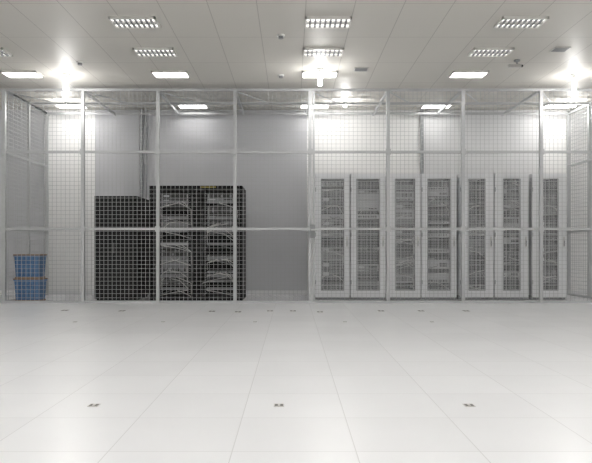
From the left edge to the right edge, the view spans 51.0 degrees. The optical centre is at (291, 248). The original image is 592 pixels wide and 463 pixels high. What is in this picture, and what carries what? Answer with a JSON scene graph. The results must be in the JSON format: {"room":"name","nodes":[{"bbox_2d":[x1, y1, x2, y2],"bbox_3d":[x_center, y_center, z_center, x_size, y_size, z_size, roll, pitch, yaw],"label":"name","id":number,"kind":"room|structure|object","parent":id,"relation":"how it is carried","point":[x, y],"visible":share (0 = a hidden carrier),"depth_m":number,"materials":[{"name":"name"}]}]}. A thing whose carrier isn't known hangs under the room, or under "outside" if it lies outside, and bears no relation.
{"room":"server room","nodes":[
{"label":"server room","id":0,"kind":"room"},
{"bbox_2d":[0,110,586,288],"bbox_3d":[0.000,-1.005,13.385,18.000,4.170,0.130,0,0,0],"label":"wall","id":1,"kind":"structure","parent":0,"point":[259,197],"depth_m":13.32,"materials":[{"name":"white paint"}]},
{"bbox_2d":[140,109,143,197],"bbox_3d":[-3.221,-1.055,13.280,0.080,3.870,0.090,0,0,0],"label":"conduit","id":2,"kind":"object","parent":1,"relation":"attached to","point":[140,109],"visible":0.34,"depth_m":13.25,"materials":[{"name":"grey metal"}]},
{"bbox_2d":[144,109,147,198],"bbox_3d":[-3.125,-1.055,13.290,0.080,3.870,0.070,0,0,0],"label":"conduit","id":3,"kind":"object","parent":1,"relation":"attached to","point":[146,109],"visible":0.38,"depth_m":13.26,"materials":[{"name":"grey metal"}]},
{"bbox_2d":[0,290,586,294],"bbox_3d":[0.000,0.935,13.310,18.000,0.090,0.020,0,0,0],"label":"baseboard","id":4,"kind":"structure","parent":1,"relation":"attached to","point":[12,291],"depth_m":13.30,"materials":[{"name":"grey"}]},
{"bbox_2d":[420,109,423,173],"bbox_3d":[2.782,-2.255,13.280,0.080,1.470,0.090,0,0,0],"label":"conduit","id":5,"kind":"object","parent":1,"relation":"attached to","point":[420,109],"visible":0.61,"depth_m":13.26,"materials":[{"name":"grey metal"}]},
{"bbox_2d":[0,295,591,462],"bbox_3d":[0.000,1.030,4.925,18.000,0.100,16.850,0,0,0],"label":"floor","id":6,"kind":"structure","parent":0,"point":[393,384],"depth_m":4.62,"materials":[{"name":"tile"}]},
{"bbox_2d":[13,278,47,300],"bbox_3d":[-4.937,0.765,11.710,0.515,0.430,0.332,0,0,0],"label":"crate","id":7,"kind":"object","parent":6,"relation":"on","point":[36,283],"visible":0.79,"depth_m":11.56,"materials":[{"name":"blue plastic"}]},
{"bbox_2d":[13,254,46,277],"bbox_3d":[-4.941,0.325,11.710,0.506,0.450,0.332,0,0,0],"label":"crate","id":8,"kind":"object","parent":7,"relation":"on","point":[36,270],"visible":0.82,"depth_m":11.56,"materials":[{"name":"blue plastic"}]},
{"bbox_2d":[87,404,99,406],"bbox_3d":[-1.240,0.978,3.882,0.064,0.005,0.065,0,0,0],"label":"floor outlet","id":9,"kind":"object","parent":6,"relation":"on","point":[90,405],"visible":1,"depth_m":3.87,"materials":[{"name":"grey metal"}]},
{"bbox_2d":[94,196,148,299],"bbox_3d":[-3.354,-0.014,12.290,0.809,1.989,1.020,0,0,0],"label":"tall cabinet","id":10,"kind":"object","parent":6,"relation":"on","point":[107,247],"visible":0.83,"depth_m":11.81,"materials":[{"name":"black metal"}]},
{"bbox_2d":[150,186,245,300],"bbox_3d":[-1.821,-0.109,12.197,1.755,2.178,1.006,0,0,0],"label":"rack","id":11,"kind":"object","parent":6,"relation":"on","point":[204,193],"visible":0.77,"depth_m":11.81,"materials":[{"name":"black metal"}]},
{"bbox_2d":[274,404,283,406],"bbox_3d":[-0.081,0.978,3.882,0.064,0.005,0.065,0,0,0],"label":"floor outlet","id":12,"kind":"object","parent":6,"relation":"on","point":[275,405],"visible":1,"depth_m":3.87,"materials":[{"name":"grey metal"}]},
{"bbox_2d":[0,88,591,302],"bbox_3d":[0.327,-0.964,12.239,14.039,3.887,2.162,0,0,0],"label":"cage","id":13,"kind":"object","parent":6,"relation":"on","point":[311,103],"visible":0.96,"depth_m":11.24,"materials":[{"name":"metal"}]},
{"bbox_2d":[315,174,349,299],"bbox_3d":[0.781,-0.238,12.432,0.667,2.435,1.035,0,0,0],"label":"rack","id":14,"kind":"object","parent":6,"relation":"on","point":[326,197],"visible":0.87,"depth_m":11.96,"materials":[{"name":"grey metal"}]},
{"bbox_2d":[350,174,385,299],"bbox_3d":[1.470,-0.238,12.432,0.676,2.435,1.035,0,0,0],"label":"rack","id":15,"kind":"object","parent":6,"relation":"on","point":[361,197],"visible":0.94,"depth_m":11.96,"materials":[{"name":"grey metal"}]},
{"bbox_2d":[385,174,420,299],"bbox_3d":[2.178,-0.238,12.432,0.609,2.435,1.035,0,0,0],"label":"rack","id":16,"kind":"object","parent":6,"relation":"on","point":[412,193],"visible":0.66,"depth_m":11.95,"materials":[{"name":"grey metal"}]},
{"bbox_2d":[420,174,456,299],"bbox_3d":[2.838,-0.238,12.432,0.676,2.435,1.035,0,0,0],"label":"rack","id":17,"kind":"object","parent":6,"relation":"on","point":[437,193],"visible":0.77,"depth_m":11.96,"materials":[{"name":"grey metal"}]},
{"bbox_2d":[463,404,475,406],"bbox_3d":[1.108,0.978,3.882,0.064,0.005,0.065,0,0,0],"label":"floor outlet","id":18,"kind":"object","parent":6,"relation":"on","point":[465,405],"visible":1,"depth_m":3.87,"materials":[{"name":"grey metal"}]},
{"bbox_2d":[456,174,492,299],"bbox_3d":[3.566,-0.238,12.432,0.647,2.435,1.035,0,0,0],"label":"rack","id":19,"kind":"object","parent":6,"relation":"on","point":[475,177],"visible":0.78,"depth_m":11.96,"materials":[{"name":"grey metal"}]},
{"bbox_2d":[494,174,528,299],"bbox_3d":[4.236,-0.238,12.432,0.657,2.435,1.035,0,0,0],"label":"rack","id":20,"kind":"object","parent":6,"relation":"on","point":[501,177],"visible":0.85,"depth_m":11.95,"materials":[{"name":"grey metal"}]},
{"bbox_2d":[528,174,565,299],"bbox_3d":[4.963,-0.238,12.432,0.667,2.435,1.035,0,0,0],"label":"rack","id":21,"kind":"object","parent":6,"relation":"on","point":[559,191],"visible":0.52,"depth_m":11.96,"materials":[{"name":"grey metal"}]},
{"bbox_2d":[0,0,591,109],"bbox_3d":[0.000,-3.040,4.925,18.000,0.100,16.850,0,0,0],"label":"ceiling","id":22,"kind":"structure","parent":0,"point":[219,43],"depth_m":9.24,"materials":[{"name":"tile"}]},
{"bbox_2d":[0,47,12,56],"bbox_3d":[-4.590,-2.972,9.360,0.600,0.036,0.340,0,0,0],"label":"ceiling light","id":23,"kind":"object","parent":22,"relation":"attached to","point":[3,52],"depth_m":9.38,"materials":[{"name":"white plastic"}]},
{"bbox_2d":[0,70,43,77],"bbox_3d":[-4.590,-2.973,10.550,0.600,0.035,0.340,0,0,0],"label":"ceiling light","id":24,"kind":"object","parent":22,"relation":"attached to","point":[9,73],"depth_m":10.52,"materials":[{"name":"white plastic"}]},
{"bbox_2d":[55,105,87,108],"bbox_3d":[-4.590,-2.973,12.900,0.600,0.035,0.340,0,0,0],"label":"ceiling light","id":25,"kind":"object","parent":22,"relation":"attached to","point":[55,105],"depth_m":13.05,"materials":[{"name":"white plastic"}]},
{"bbox_2d":[108,16,160,27],"bbox_3d":[-2.060,-2.972,8.130,0.600,0.036,0.340,0,0,0],"label":"ceiling light","id":26,"kind":"object","parent":22,"relation":"attached to","point":[118,21],"depth_m":8.09,"materials":[{"name":"white metal"}]},
{"bbox_2d":[133,47,176,56],"bbox_3d":[-2.060,-2.972,9.360,0.600,0.036,0.340,0,0,0],"label":"ceiling light","id":27,"kind":"object","parent":22,"relation":"attached to","point":[140,51],"depth_m":9.33,"materials":[{"name":"white metal"}]},
{"bbox_2d":[151,70,189,77],"bbox_3d":[-2.060,-2.973,10.550,0.600,0.035,0.340,0,0,0],"label":"ceiling light","id":28,"kind":"object","parent":22,"relation":"attached to","point":[156,73],"depth_m":10.52,"materials":[{"name":"white plastic"}]},
{"bbox_2d":[177,105,208,108],"bbox_3d":[-2.060,-2.973,12.900,0.600,0.035,0.340,0,0,0],"label":"ceiling light","id":29,"kind":"object","parent":22,"relation":"attached to","point":[177,105],"depth_m":13.05,"materials":[{"name":"white plastic"}]},
{"bbox_2d":[277,34,284,38],"bbox_3d":[-0.154,-2.965,8.663,0.110,0.050,0.110,0,0,0],"label":"smoke detector","id":30,"kind":"object","parent":22,"relation":"attached to","point":[280,36],"visible":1,"depth_m":8.63,"materials":[{"name":"white plastic"}]},
{"bbox_2d":[316,68,323,85],"bbox_3d":[0.465,-2.855,10.300,0.140,0.270,0.140,0,0,0],"label":"pendant lamp","id":31,"kind":"object","parent":22,"relation":"hanging from","point":[319,70],"visible":1,"depth_m":10.27,"materials":[{"name":"white plastic"}]},
{"bbox_2d":[305,16,351,27],"bbox_3d":[0.470,-2.972,8.130,0.600,0.036,0.340,0,0,0],"label":"ceiling light","id":32,"kind":"object","parent":22,"relation":"attached to","point":[310,21],"depth_m":8.10,"materials":[{"name":"white metal"}]},
{"bbox_2d":[507,59,522,67],"bbox_3d":[3.534,-2.930,9.809,0.230,0.120,0.100,0,0,0],"label":"security camera","id":33,"kind":"object","parent":22,"relation":"attached to","point":[516,65],"visible":1,"depth_m":9.78,"materials":[{"name":"grey plastic"}]},
{"bbox_2d":[494,16,548,27],"bbox_3d":[3.000,-2.972,8.130,0.600,0.036,0.340,0,0,0],"label":"ceiling light","id":34,"kind":"object","parent":22,"relation":"attached to","point":[505,21],"depth_m":8.09,"materials":[{"name":"white metal"}]},
{"bbox_2d":[300,105,328,108],"bbox_3d":[0.470,-2.973,12.900,0.600,0.035,0.340,0,0,0],"label":"ceiling light","id":35,"kind":"object","parent":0,"point":[300,105],"depth_m":13.05,"materials":[{"name":"white plastic"}]},
{"bbox_2d":[302,70,337,77],"bbox_3d":[0.470,-2.973,10.550,0.600,0.035,0.340,0,0,0],"label":"ceiling light","id":36,"kind":"object","parent":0,"point":[305,73],"depth_m":10.52,"materials":[{"name":"white plastic"}]},
{"bbox_2d":[303,47,343,56],"bbox_3d":[0.470,-2.972,9.360,0.600,0.036,0.340,0,0,0],"label":"ceiling light","id":37,"kind":"object","parent":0,"point":[307,51],"depth_m":9.33,"materials":[{"name":"white metal"}]},
{"bbox_2d":[353,67,368,70],"bbox_3d":[1.146,-2.981,10.299,0.240,0.018,0.200,0,0,0],"label":"ceiling vent","id":38,"kind":"object","parent":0,"point":[355,68],"depth_m":10.23,"materials":[{"name":"grey metal"}]},
{"bbox_2d":[420,105,451,108],"bbox_3d":[3.000,-2.973,12.900,0.600,0.035,0.340,0,0,0],"label":"ceiling light","id":39,"kind":"object","parent":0,"point":[422,105],"depth_m":13.05,"materials":[{"name":"white plastic"}]},
{"bbox_2d":[448,70,488,77],"bbox_3d":[3.000,-2.973,10.550,0.600,0.035,0.340,0,0,0],"label":"ceiling light","id":40,"kind":"object","parent":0,"point":[455,73],"depth_m":10.52,"materials":[{"name":"white plastic"}]},
{"bbox_2d":[468,47,514,56],"bbox_3d":[3.000,-2.972,9.360,0.600,0.036,0.340,0,0,0],"label":"ceiling light","id":41,"kind":"object","parent":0,"point":[476,51],"depth_m":9.32,"materials":[{"name":"white metal"}]},
{"bbox_2d":[543,105,571,108],"bbox_3d":[5.530,-2.973,12.900,0.600,0.035,0.340,0,0,0],"label":"ceiling light","id":42,"kind":"object","parent":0,"point":[543,105],"depth_m":13.05,"materials":[{"name":"white plastic"}]},
{"bbox_2d":[549,47,570,51],"bbox_3d":[4.007,-2.981,9.269,0.240,0.018,0.200,0,0,0],"label":"ceiling vent","id":43,"kind":"object","parent":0,"point":[556,49],"depth_m":9.24,"materials":[{"name":"grey metal"}]}
]}

